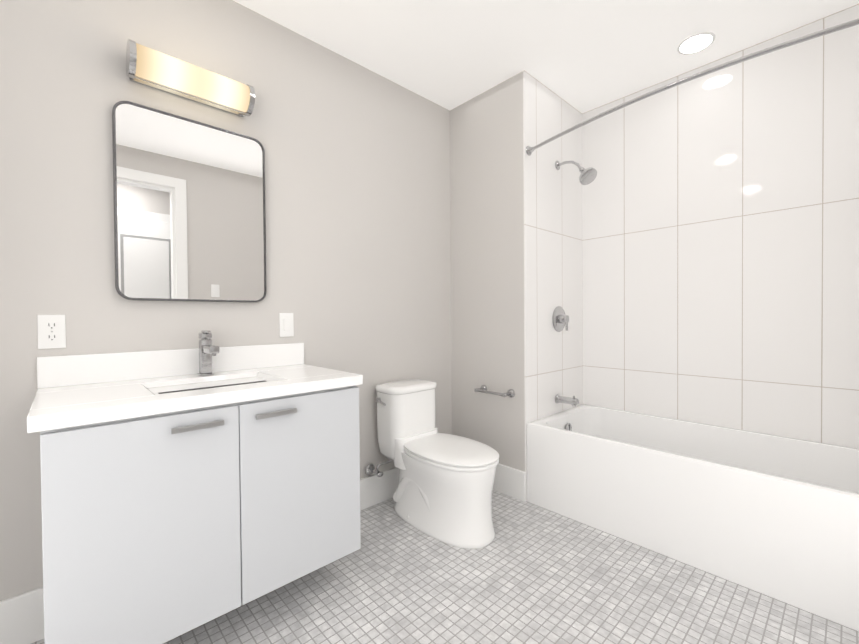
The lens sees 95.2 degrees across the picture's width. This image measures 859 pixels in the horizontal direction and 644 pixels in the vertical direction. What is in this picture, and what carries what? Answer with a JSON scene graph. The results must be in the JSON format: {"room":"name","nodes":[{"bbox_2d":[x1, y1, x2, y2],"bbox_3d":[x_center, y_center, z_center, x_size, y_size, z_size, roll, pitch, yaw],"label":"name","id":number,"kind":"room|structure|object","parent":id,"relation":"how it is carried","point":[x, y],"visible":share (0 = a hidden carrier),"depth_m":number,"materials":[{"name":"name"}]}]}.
{"room":"bathroom","nodes":[
{"label":"bathroom","id":0,"kind":"room"},
{"bbox_2d":[0,0,451,600],"bbox_3d":[-0.706,-0.193,2.060,3.939,2.577,0.100,-1,1,-43],"label":"wall","id":1,"kind":"structure","parent":0,"point":[358,242],"depth_m":1.80,"materials":[{"name":"beige paint"}]},
{"bbox_2d":[37,315,65,348],"bbox_3d":[-1.341,0.034,1.392,0.072,0.120,0.009,-1,1,-43],"label":"electrical outlet","id":2,"kind":"object","parent":1,"relation":"attached to","point":[51,329],"visible":1,"depth_m":1.39,"materials":[{"name":"white plastic"}]},
{"bbox_2d":[112,101,266,302],"bbox_3d":[-1.000,-0.475,1.694,0.568,0.772,0.029,-1,1,-43],"label":"mirror","id":3,"kind":"object","parent":1,"relation":"attached to","point":[189,210],"visible":1,"depth_m":1.66,"materials":[{"name":"silver metal"}]},
{"bbox_2d":[126,39,254,116],"bbox_3d":[-0.981,-1.002,1.637,0.444,0.128,0.134,-1,1,-43],"label":"sconce","id":4,"kind":"object","parent":1,"relation":"attached to","point":[150,67],"visible":1,"depth_m":1.59,"materials":[{"name":"beige glass"}]},
{"bbox_2d":[27,343,362,643],"bbox_3d":[-0.814,0.532,1.496,0.974,0.834,0.582,-1,1,-43],"label":"vanity cabinet","id":5,"kind":"object","parent":1,"relation":"attached to","point":[179,496],"visible":0.98,"depth_m":1.24,"materials":[{"name":"grey wood"}]},
{"bbox_2d":[197,330,219,375],"bbox_3d":[-0.908,0.130,1.614,0.054,0.188,0.162,-1,1,-43],"label":"faucet","id":6,"kind":"object","parent":5,"relation":"on","point":[208,350],"visible":1,"depth_m":1.63,"materials":[{"name":"silver metal"}]},
{"bbox_2d":[0,467,398,643],"bbox_3d":[-0.927,1.013,1.781,3.000,0.178,0.016,-1,1,-43],"label":"baseboard","id":7,"kind":"structure","parent":1,"relation":"attached to","point":[21,618],"depth_m":1.36,"materials":[{"name":"white paint"}]},
{"bbox_2d":[279,313,293,336],"bbox_3d":[-0.718,0.014,1.973,0.072,0.120,0.010,-1,1,-43],"label":"light switch","id":8,"kind":"object","parent":1,"relation":"attached to","point":[286,325],"visible":1,"depth_m":1.97,"materials":[{"name":"white plastic"}]},
{"bbox_2d":[365,460,391,476],"bbox_3d":[-0.279,0.850,2.298,0.156,0.100,0.111,-1,1,-43],"label":"water supply valve","id":9,"kind":"object","parent":1,"relation":"attached to","point":[370,469],"visible":0.9,"depth_m":2.28,"materials":[{"name":"silver metal"}]},
{"bbox_2d":[31,489,858,643],"bbox_3d":[0.560,1.154,0.733,3.939,0.100,3.780,-1,1,-43],"label":"floor","id":10,"kind":"structure","parent":0,"point":[531,573],"depth_m":1.55,"materials":[{"name":"tile"}]},
{"bbox_2d":[375,379,498,548],"bbox_3d":[0.042,0.727,2.170,0.390,0.724,0.751,-1,1,-43],"label":"toilet","id":11,"kind":"object","parent":10,"relation":"on","point":[443,493],"visible":1,"depth_m":2.04,"materials":[{"name":"white ceramic"}]},
{"bbox_2d":[527,404,858,630],"bbox_3d":[1.418,0.843,2.007,0.733,0.474,1.654,-1,1,-43],"label":"bathtub","id":12,"kind":"object","parent":10,"relation":"on","point":[775,517],"visible":1,"depth_m":1.82,"materials":[{"name":"white ceramic"}]},
{"bbox_2d":[450,71,524,471],"bbox_3d":[0.667,-0.214,2.860,0.839,2.577,0.605,-1,1,-43],"label":"wall","id":13,"kind":"structure","parent":0,"point":[487,228],"depth_m":2.54,"materials":[{"name":"beige paint"}]},
{"bbox_2d":[474,385,514,397],"bbox_3d":[0.402,0.442,2.478,0.088,0.052,0.269,-1,1,-43],"label":"toilet paper holder","id":14,"kind":"object","parent":13,"relation":"attached to","point":[510,393],"visible":1,"depth_m":2.43,"materials":[{"name":"silver metal"}]},
{"bbox_2d":[493,463,525,501],"bbox_3d":[0.372,0.992,2.575,0.016,0.178,0.597,-1,1,-43],"label":"baseboard","id":15,"kind":"structure","parent":13,"relation":"attached to","point":[509,481],"depth_m":2.42,"materials":[{"name":"white paint"}]},
{"bbox_2d":[523,71,582,500],"bbox_3d":[0.877,-0.213,2.636,0.838,2.577,0.009,-1,1,-43],"label":"wall tile","id":16,"kind":"structure","parent":13,"relation":"attached to","point":[553,280],"depth_m":2.54,"materials":[{"name":"white tile"}]},
{"bbox_2d":[552,306,568,331],"bbox_3d":[0.888,-0.020,2.591,0.170,0.170,0.073,-1,1,-43],"label":"shower valve","id":17,"kind":"object","parent":16,"relation":"attached to","point":[560,318],"visible":1,"depth_m":2.58,"materials":[{"name":"silver metal"}]},
{"bbox_2d":[555,394,578,406],"bbox_3d":[0.897,0.507,2.553,0.060,0.066,0.144,-1,1,-43],"label":"tub spout","id":18,"kind":"object","parent":16,"relation":"attached to","point":[574,401],"visible":1,"depth_m":2.54,"materials":[{"name":"silver metal"}]},
{"bbox_2d":[555,161,596,184],"bbox_3d":[0.922,-0.962,2.485,0.110,0.207,0.265,-1,1,-43],"label":"shower head","id":19,"kind":"object","parent":16,"relation":"attached to","point":[587,176],"visible":1,"depth_m":2.43},
{"bbox_2d":[582,4,858,448],"bbox_3d":[1.753,-0.214,2.239,0.100,2.577,1.766,-1,1,-43],"label":"wall tile","id":20,"kind":"structure","parent":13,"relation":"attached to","point":[720,226],"depth_m":2.20,"materials":[{"name":"white tile"}]},
{"bbox_2d":[233,0,858,113],"bbox_3d":[0.539,-1.523,0.697,3.939,0.100,3.780,-1,1,-43],"label":"ceiling","id":21,"kind":"structure","parent":0,"point":[582,56],"depth_m":2.04,"materials":[{"name":"paint"}]},
{"bbox_2d":[677,32,715,54],"bbox_3d":[1.434,-1.496,2.110,0.172,0.004,0.172,-1,1,-43],"label":"recessed light","id":22,"kind":"object","parent":21,"relation":"in","point":[696,43],"visible":1,"depth_m":2.10,"materials":[{"name":"white paint"}]},
{"bbox_3d":[0.919,-0.182,0.320,3.739,2.577,0.100,-1,1,-43],"label":"wall","id":23,"kind":"structure","parent":0,"visible":0},
{"bbox_3d":[1.978,-0.205,1.384,0.739,2.577,0.008,-1,1,-43],"label":"wall tile","id":24,"kind":"structure","parent":23,"relation":"attached to","visible":0},
{"bbox_2d":[526,18,858,155],"bbox_3d":[1.125,-1.027,1.722,0.160,0.060,1.657,-1,1,-43],"label":"shower rod","id":25,"kind":"object","parent":24,"relation":"attached to","point":[530,150],"visible":1,"depth_m":1.60,"materials":[{"name":"silver metal"}]}
]}

